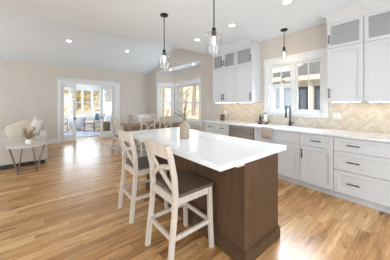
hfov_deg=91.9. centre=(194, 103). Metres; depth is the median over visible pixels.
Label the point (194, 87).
bare tree
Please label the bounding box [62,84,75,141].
door
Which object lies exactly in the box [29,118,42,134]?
cushion
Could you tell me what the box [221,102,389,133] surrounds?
backsplash
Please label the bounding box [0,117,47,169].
sofa
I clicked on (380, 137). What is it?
countertop
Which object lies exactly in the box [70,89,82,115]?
window
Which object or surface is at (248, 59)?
upper cabinet
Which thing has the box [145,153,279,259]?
kitchen island
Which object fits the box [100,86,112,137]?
door
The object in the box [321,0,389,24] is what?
trim
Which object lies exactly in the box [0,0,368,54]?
ceiling
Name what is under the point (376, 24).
upper cabinet
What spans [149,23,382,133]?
wall
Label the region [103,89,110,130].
wall
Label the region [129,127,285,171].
island countertop
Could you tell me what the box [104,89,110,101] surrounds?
roman shade
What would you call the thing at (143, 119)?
dining chair
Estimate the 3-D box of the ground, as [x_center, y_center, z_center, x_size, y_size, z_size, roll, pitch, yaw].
[-0.484,-13.051,16.394,48.000,29.700,46.000,0,0,-39]
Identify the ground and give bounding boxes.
[64,64,301,118]
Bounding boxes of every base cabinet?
[206,122,228,135]
[254,128,301,185]
[300,133,334,195]
[334,137,389,213]
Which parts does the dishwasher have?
control panel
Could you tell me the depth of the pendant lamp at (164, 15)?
2.95 m
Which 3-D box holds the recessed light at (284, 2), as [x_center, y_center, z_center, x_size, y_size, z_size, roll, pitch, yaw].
[1.262,-1.392,2.581,0.160,0.006,0.160,0,0,-39]
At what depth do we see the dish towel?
3.43 m
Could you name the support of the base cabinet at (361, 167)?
on the floor
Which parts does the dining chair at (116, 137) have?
leg, leg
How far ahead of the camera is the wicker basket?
8.80 m
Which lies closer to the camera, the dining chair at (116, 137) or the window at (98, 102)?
the dining chair at (116, 137)
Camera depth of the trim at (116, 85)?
6.96 m
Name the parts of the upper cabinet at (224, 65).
glass door, door, glass door, door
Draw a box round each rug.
[64,128,99,137]
[107,141,146,158]
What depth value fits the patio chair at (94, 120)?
9.31 m
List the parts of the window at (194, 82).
sill, sash, sash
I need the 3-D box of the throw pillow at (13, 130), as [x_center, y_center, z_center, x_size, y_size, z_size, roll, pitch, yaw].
[-3.866,0.629,4.240,0.596,0.536,0.264,0,0,-43]
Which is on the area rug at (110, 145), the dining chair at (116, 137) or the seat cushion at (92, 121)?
the dining chair at (116, 137)
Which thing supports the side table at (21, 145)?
on the floor
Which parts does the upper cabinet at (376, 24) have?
glass door, door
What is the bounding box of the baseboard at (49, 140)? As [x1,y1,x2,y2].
[48,139,56,143]
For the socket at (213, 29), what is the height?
0.100 m
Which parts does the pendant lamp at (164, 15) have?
rod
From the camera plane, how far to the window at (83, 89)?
10.37 m
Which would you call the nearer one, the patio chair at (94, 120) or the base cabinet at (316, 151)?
the base cabinet at (316, 151)
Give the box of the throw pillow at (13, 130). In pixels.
[4,119,32,137]
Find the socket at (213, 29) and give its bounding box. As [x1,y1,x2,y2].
[212,27,215,35]
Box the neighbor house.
[273,61,319,109]
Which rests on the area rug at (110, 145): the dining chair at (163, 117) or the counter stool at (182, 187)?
the dining chair at (163, 117)
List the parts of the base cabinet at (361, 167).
drawer, drawer, drawer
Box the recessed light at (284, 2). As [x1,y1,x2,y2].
[281,0,293,4]
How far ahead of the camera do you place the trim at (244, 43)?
4.35 m
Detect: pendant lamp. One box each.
[160,13,167,61]
[212,0,215,45]
[280,28,287,56]
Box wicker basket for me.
[103,122,109,130]
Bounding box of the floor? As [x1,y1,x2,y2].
[0,127,389,259]
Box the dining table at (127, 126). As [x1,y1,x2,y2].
[120,120,181,153]
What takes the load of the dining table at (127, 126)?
on the area rug at (110, 145)
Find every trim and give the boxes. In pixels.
[56,77,121,142]
[64,136,112,141]
[211,37,261,56]
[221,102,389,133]
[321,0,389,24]
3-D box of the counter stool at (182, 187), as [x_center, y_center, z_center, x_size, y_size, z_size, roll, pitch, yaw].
[-0.159,0.837,1.781,0.524,1.024,0.450,0,0,-39]
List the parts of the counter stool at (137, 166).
leg, rail, leg, seat, leg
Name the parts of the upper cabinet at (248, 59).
glass door, door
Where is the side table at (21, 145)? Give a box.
[5,141,46,174]
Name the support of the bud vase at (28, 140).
on the side table at (21, 145)
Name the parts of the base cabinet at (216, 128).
drawer, drawer, door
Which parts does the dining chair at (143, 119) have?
leg, rail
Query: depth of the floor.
2.17 m
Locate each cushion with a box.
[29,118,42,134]
[85,120,99,123]
[93,111,103,119]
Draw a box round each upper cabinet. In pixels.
[213,50,236,102]
[236,41,260,102]
[327,16,363,102]
[364,8,389,101]
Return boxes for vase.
[22,126,35,143]
[175,105,189,138]
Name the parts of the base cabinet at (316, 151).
drawer, door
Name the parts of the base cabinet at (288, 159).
door, door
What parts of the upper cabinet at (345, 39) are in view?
glass door, door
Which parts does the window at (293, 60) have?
sash, sill, sash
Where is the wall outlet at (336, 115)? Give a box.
[333,112,340,119]
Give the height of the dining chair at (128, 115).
0.990 m
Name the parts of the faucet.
spout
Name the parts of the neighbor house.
pane, pane, pane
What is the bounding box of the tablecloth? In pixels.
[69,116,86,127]
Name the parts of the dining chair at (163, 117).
rail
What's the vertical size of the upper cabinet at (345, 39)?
1.336 m
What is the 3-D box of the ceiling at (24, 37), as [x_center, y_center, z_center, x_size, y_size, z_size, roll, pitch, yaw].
[-4.363,-1.691,5.210,8.137,0.819,2.750,0,0,-39]
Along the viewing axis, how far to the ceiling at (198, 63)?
7.03 m
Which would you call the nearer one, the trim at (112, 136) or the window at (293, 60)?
the window at (293, 60)
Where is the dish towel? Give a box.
[262,126,273,138]
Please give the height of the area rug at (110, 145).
0.011 m
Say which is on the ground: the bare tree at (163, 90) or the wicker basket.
the bare tree at (163, 90)
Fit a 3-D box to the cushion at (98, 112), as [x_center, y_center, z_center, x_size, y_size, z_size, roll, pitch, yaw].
[-4.899,0.637,9.578,0.540,0.472,0.204,0,0,16]
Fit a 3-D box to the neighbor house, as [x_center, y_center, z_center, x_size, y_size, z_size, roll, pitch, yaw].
[6.333,-0.326,9.373,4.730,4.350,6.700,0,0,-39]
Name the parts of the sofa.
armrest, armrest, backrest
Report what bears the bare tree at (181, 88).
on the ground
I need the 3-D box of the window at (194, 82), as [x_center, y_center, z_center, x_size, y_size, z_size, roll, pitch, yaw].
[-0.253,-0.046,7.342,0.200,1.690,1.794,0,0,-39]
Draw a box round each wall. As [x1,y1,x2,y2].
[0,59,148,138]
[64,85,99,129]
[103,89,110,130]
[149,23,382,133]
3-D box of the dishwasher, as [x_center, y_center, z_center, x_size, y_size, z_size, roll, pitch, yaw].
[1.162,0.907,4.108,0.655,0.873,0.630,0,0,-39]
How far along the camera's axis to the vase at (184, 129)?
2.33 m
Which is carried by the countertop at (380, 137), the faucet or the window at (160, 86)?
the faucet
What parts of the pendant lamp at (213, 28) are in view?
rod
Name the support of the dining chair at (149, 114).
on the area rug at (110, 145)
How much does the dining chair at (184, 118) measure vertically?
0.990 m
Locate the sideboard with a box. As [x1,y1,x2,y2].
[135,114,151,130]
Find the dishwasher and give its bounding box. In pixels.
[229,125,254,139]
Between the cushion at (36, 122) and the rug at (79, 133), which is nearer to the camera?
the cushion at (36, 122)
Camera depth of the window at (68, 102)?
9.85 m
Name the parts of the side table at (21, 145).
leg, leg, leg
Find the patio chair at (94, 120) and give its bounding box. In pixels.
[83,110,105,130]
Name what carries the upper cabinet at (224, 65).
attached to the wall at (313, 38)
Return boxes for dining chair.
[110,116,130,154]
[126,114,143,145]
[135,117,155,156]
[145,113,155,129]
[159,116,172,128]
[178,114,185,126]
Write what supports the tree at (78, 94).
on the ground
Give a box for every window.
[64,89,69,115]
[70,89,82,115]
[83,89,91,115]
[92,90,99,114]
[157,82,173,120]
[174,78,200,125]
[263,48,329,117]
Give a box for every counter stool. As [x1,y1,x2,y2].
[117,129,168,223]
[144,138,213,259]
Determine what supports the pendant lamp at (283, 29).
hanging from the ceiling at (186, 21)
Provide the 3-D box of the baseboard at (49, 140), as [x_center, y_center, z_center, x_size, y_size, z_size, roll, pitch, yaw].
[-5.133,1.279,6.151,7.837,0.140,0.018,0,0,-39]
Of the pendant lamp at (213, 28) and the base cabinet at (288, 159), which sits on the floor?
the base cabinet at (288, 159)
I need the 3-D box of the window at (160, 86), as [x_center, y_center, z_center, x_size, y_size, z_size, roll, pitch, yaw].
[-1.248,-0.046,8.090,0.806,1.690,0.200,0,0,6]
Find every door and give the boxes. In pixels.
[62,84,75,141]
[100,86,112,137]
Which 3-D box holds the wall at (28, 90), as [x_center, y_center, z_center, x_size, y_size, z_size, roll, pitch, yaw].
[-5.186,0.009,6.216,8.137,2.680,0.150,0,0,-39]
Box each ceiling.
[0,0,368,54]
[0,8,179,74]
[158,60,200,71]
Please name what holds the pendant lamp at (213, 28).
hanging from the ceiling at (186, 21)
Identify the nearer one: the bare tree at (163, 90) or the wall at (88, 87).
the wall at (88, 87)
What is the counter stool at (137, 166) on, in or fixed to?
on the floor
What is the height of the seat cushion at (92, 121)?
0.130 m
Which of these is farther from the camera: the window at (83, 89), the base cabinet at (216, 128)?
the window at (83, 89)
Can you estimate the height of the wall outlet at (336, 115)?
0.115 m
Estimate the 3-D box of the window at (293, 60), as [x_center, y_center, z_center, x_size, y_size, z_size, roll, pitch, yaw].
[1.961,-0.356,3.743,0.200,1.210,1.235,0,0,-39]
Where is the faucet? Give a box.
[285,105,293,125]
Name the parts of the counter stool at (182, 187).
leg, rail, leg, seat, leg, leg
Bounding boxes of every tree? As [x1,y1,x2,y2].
[64,90,90,109]
[161,88,170,116]
[180,86,192,117]
[191,86,195,115]
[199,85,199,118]
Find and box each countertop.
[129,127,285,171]
[204,119,389,142]

